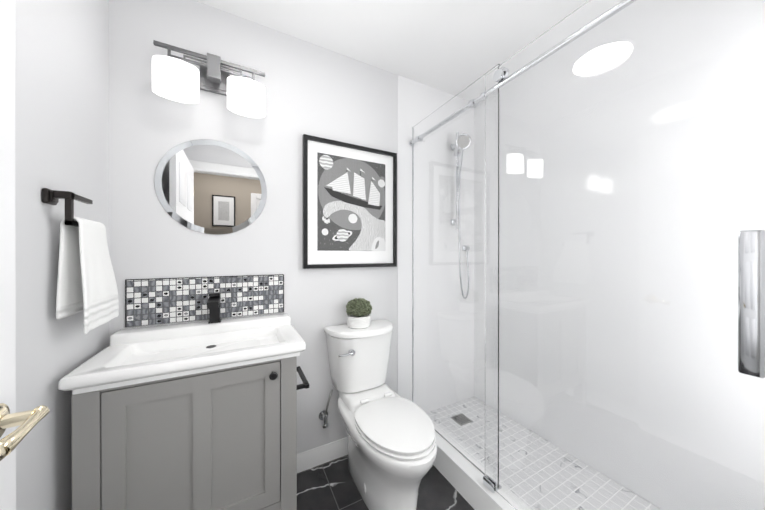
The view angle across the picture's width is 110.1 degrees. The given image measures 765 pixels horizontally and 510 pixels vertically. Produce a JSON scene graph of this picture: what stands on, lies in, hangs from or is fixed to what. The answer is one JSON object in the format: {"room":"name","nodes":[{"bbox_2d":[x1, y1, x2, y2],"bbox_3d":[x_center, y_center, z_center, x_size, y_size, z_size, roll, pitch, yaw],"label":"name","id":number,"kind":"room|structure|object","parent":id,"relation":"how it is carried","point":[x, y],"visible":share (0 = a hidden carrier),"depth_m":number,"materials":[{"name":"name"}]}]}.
{"room":"bathroom","nodes":[
{"label":"bathroom","id":0,"kind":"room"},
{"bbox_2d":[15,0,108,509],"bbox_3d":[-0.876,0.002,0.400,0.120,2.600,1.780,0,0,-28],"label":"wall","id":1,"kind":"structure","parent":0,"point":[61,95],"depth_m":0.84,"materials":[{"name":"white paint"}]},
{"bbox_2d":[0,0,49,509],"bbox_3d":[-0.577,0.213,0.177,0.175,2.153,0.855,0,0,-28],"label":"bathroom door","id":2,"kind":"structure","parent":1,"relation":"in","point":[11,435],"depth_m":0.54,"materials":[{"name":"white"}]},
{"bbox_2d":[42,188,92,226],"bbox_3d":[-1.048,-0.148,0.913,0.056,0.108,0.237,0,0,-28],"label":"towel bar","id":3,"kind":"object","parent":1,"relation":"attached to","point":[51,197],"visible":0.98,"depth_m":0.83,"materials":[{"name":"black metal"}]},
{"bbox_2d":[56,216,118,333],"bbox_3d":[-1.046,0.065,0.966,0.069,0.380,0.289,0,0,-28],"label":"hanging towel","id":4,"kind":"object","parent":3,"relation":"hanging from","point":[86,282],"visible":0.98,"depth_m":0.91,"materials":[{"name":"white fabric"}]},
{"bbox_2d":[109,0,397,453],"bbox_3d":[-0.254,0.000,1.807,2.540,2.600,0.120,0,0,-28],"label":"wall","id":5,"kind":"structure","parent":0,"point":[311,89],"depth_m":1.50,"materials":[{"name":"white paint"}]},
{"bbox_2d":[125,274,283,326],"bbox_3d":[-0.883,0.223,1.399,0.695,0.221,0.008,0,0,-28],"label":"backsplash","id":6,"kind":"structure","parent":5,"relation":"attached to","point":[154,301],"depth_m":1.36,"materials":[{"name":"tile"}]},
{"bbox_2d":[152,40,264,117],"bbox_3d":[-0.840,-0.865,1.331,0.470,0.256,0.165,0,0,-28],"label":"sconce","id":7,"kind":"object","parent":5,"relation":"attached to","point":[175,78],"visible":1,"depth_m":1.31,"materials":[{"name":"white glass"}]},
{"bbox_2d":[154,139,266,233],"bbox_3d":[-0.877,-0.355,1.401,0.498,0.494,0.006,0,0,-28],"label":"oval mirror","id":8,"kind":"object","parent":5,"relation":"attached to","point":[207,186],"visible":1,"depth_m":1.39,"materials":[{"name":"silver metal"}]},
{"bbox_2d":[297,437,347,472],"bbox_3d":[-0.563,1.248,1.569,1.530,0.105,0.014,0,0,-28],"label":"baseboard","id":9,"kind":"structure","parent":5,"relation":"attached to","point":[317,456],"depth_m":1.66,"materials":[{"name":"white wood"}]},
{"bbox_2d":[319,389,332,428],"bbox_3d":[-0.346,0.952,1.655,0.085,0.217,0.062,0,0,-28],"label":"supply valve","id":10,"kind":"object","parent":5,"relation":"attached to","point":[323,415],"visible":0.98,"depth_m":1.63,"materials":[{"name":"silver metal"}]},
{"bbox_2d":[303,134,396,268],"bbox_3d":[-0.191,-0.319,1.755,0.648,0.802,0.029,0,0,-28],"label":"framed art","id":11,"kind":"object","parent":5,"relation":"attached to","point":[349,205],"visible":1,"depth_m":1.73,"materials":[{"name":"black"}]},
{"bbox_2d":[297,455,473,509],"bbox_3d":[0.197,1.352,0.237,3.220,0.100,3.320,0,0,-28],"label":"floor","id":12,"kind":"structure","parent":0,"point":[330,485],"depth_m":1.47,"materials":[{"name":"tile"}]},
{"bbox_2d":[58,292,308,509],"bbox_3d":[-0.764,0.745,1.199,0.777,1.112,0.470,0,0,-28],"label":"bathroom vanity","id":13,"kind":"object","parent":12,"relation":"on","point":[200,415],"visible":1,"depth_m":1.03,"materials":[{"name":"grey paint"}]},
{"bbox_2d":[324,319,436,509],"bbox_3d":[0.008,0.875,1.448,0.448,0.850,0.739,0,0,-28],"label":"toilet","id":14,"kind":"object","parent":12,"relation":"on","point":[392,444],"visible":1,"depth_m":1.38,"materials":[{"name":"white ceramic"}]},
{"bbox_2d":[347,314,369,328],"bbox_3d":[-0.148,0.413,1.685,0.144,0.070,0.144,0,0,-28],"label":"plant pot","id":15,"kind":"object","parent":14,"relation":"on","point":[355,322],"visible":0.9,"depth_m":1.62,"materials":[{"name":"white ceramic"}]},
{"bbox_2d":[346,298,371,316],"bbox_3d":[-0.147,0.330,1.685,0.165,0.122,0.171,0,0,-28],"label":"potted plant","id":16,"kind":"object","parent":15,"relation":"on","point":[358,307],"visible":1,"depth_m":1.64,"materials":[{"name":"green plant"}]},
{"bbox_2d":[433,431,515,509],"bbox_3d":[0.860,1.228,1.394,0.717,0.144,1.648,0,0,-28],"label":"shower base","id":17,"kind":"object","parent":12,"relation":"on","point":[460,473],"depth_m":1.43,"materials":[{"name":"white stone"}]},
{"bbox_2d":[409,69,764,492],"bbox_3d":[0.580,0.103,1.245,0.104,2.106,1.648,0,0,-28],"label":"shower frame","id":18,"kind":"object","parent":17,"relation":"on","point":[751,302],"visible":0.77,"depth_m":0.62,"materials":[{"name":"silver metal"}]},
{"bbox_2d":[413,64,499,474],"bbox_3d":[0.405,0.102,1.659,0.010,2.104,0.749,0,0,-28],"label":"shower panel","id":19,"kind":"object","parent":18,"relation":"attached to","point":[449,278],"visible":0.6,"depth_m":1.61,"materials":[{"name":"clear glass"}]},
{"bbox_2d":[485,0,764,509],"bbox_3d":[0.726,0.120,0.970,0.010,2.049,0.870,0,0,-28],"label":"shower door","id":20,"kind":"structure","parent":18,"relation":"attached to","point":[624,172],"depth_m":0.86,"materials":[{"name":"clear glass"}]},
{"bbox_2d":[195,0,588,95],"bbox_3d":[0.197,-1.348,0.233,3.220,0.100,3.320,0,0,-28],"label":"ceiling","id":21,"kind":"structure","parent":0,"point":[454,47],"depth_m":1.53,"materials":[{"name":"white paint"}]},
{"bbox_2d":[398,75,453,400],"bbox_3d":[0.450,-0.001,2.112,0.770,2.600,0.004,0,0,-28],"label":"wall","id":22,"kind":"structure","parent":0,"point":[418,102],"depth_m":1.96,"materials":[{"name":"white paint"}]}
]}

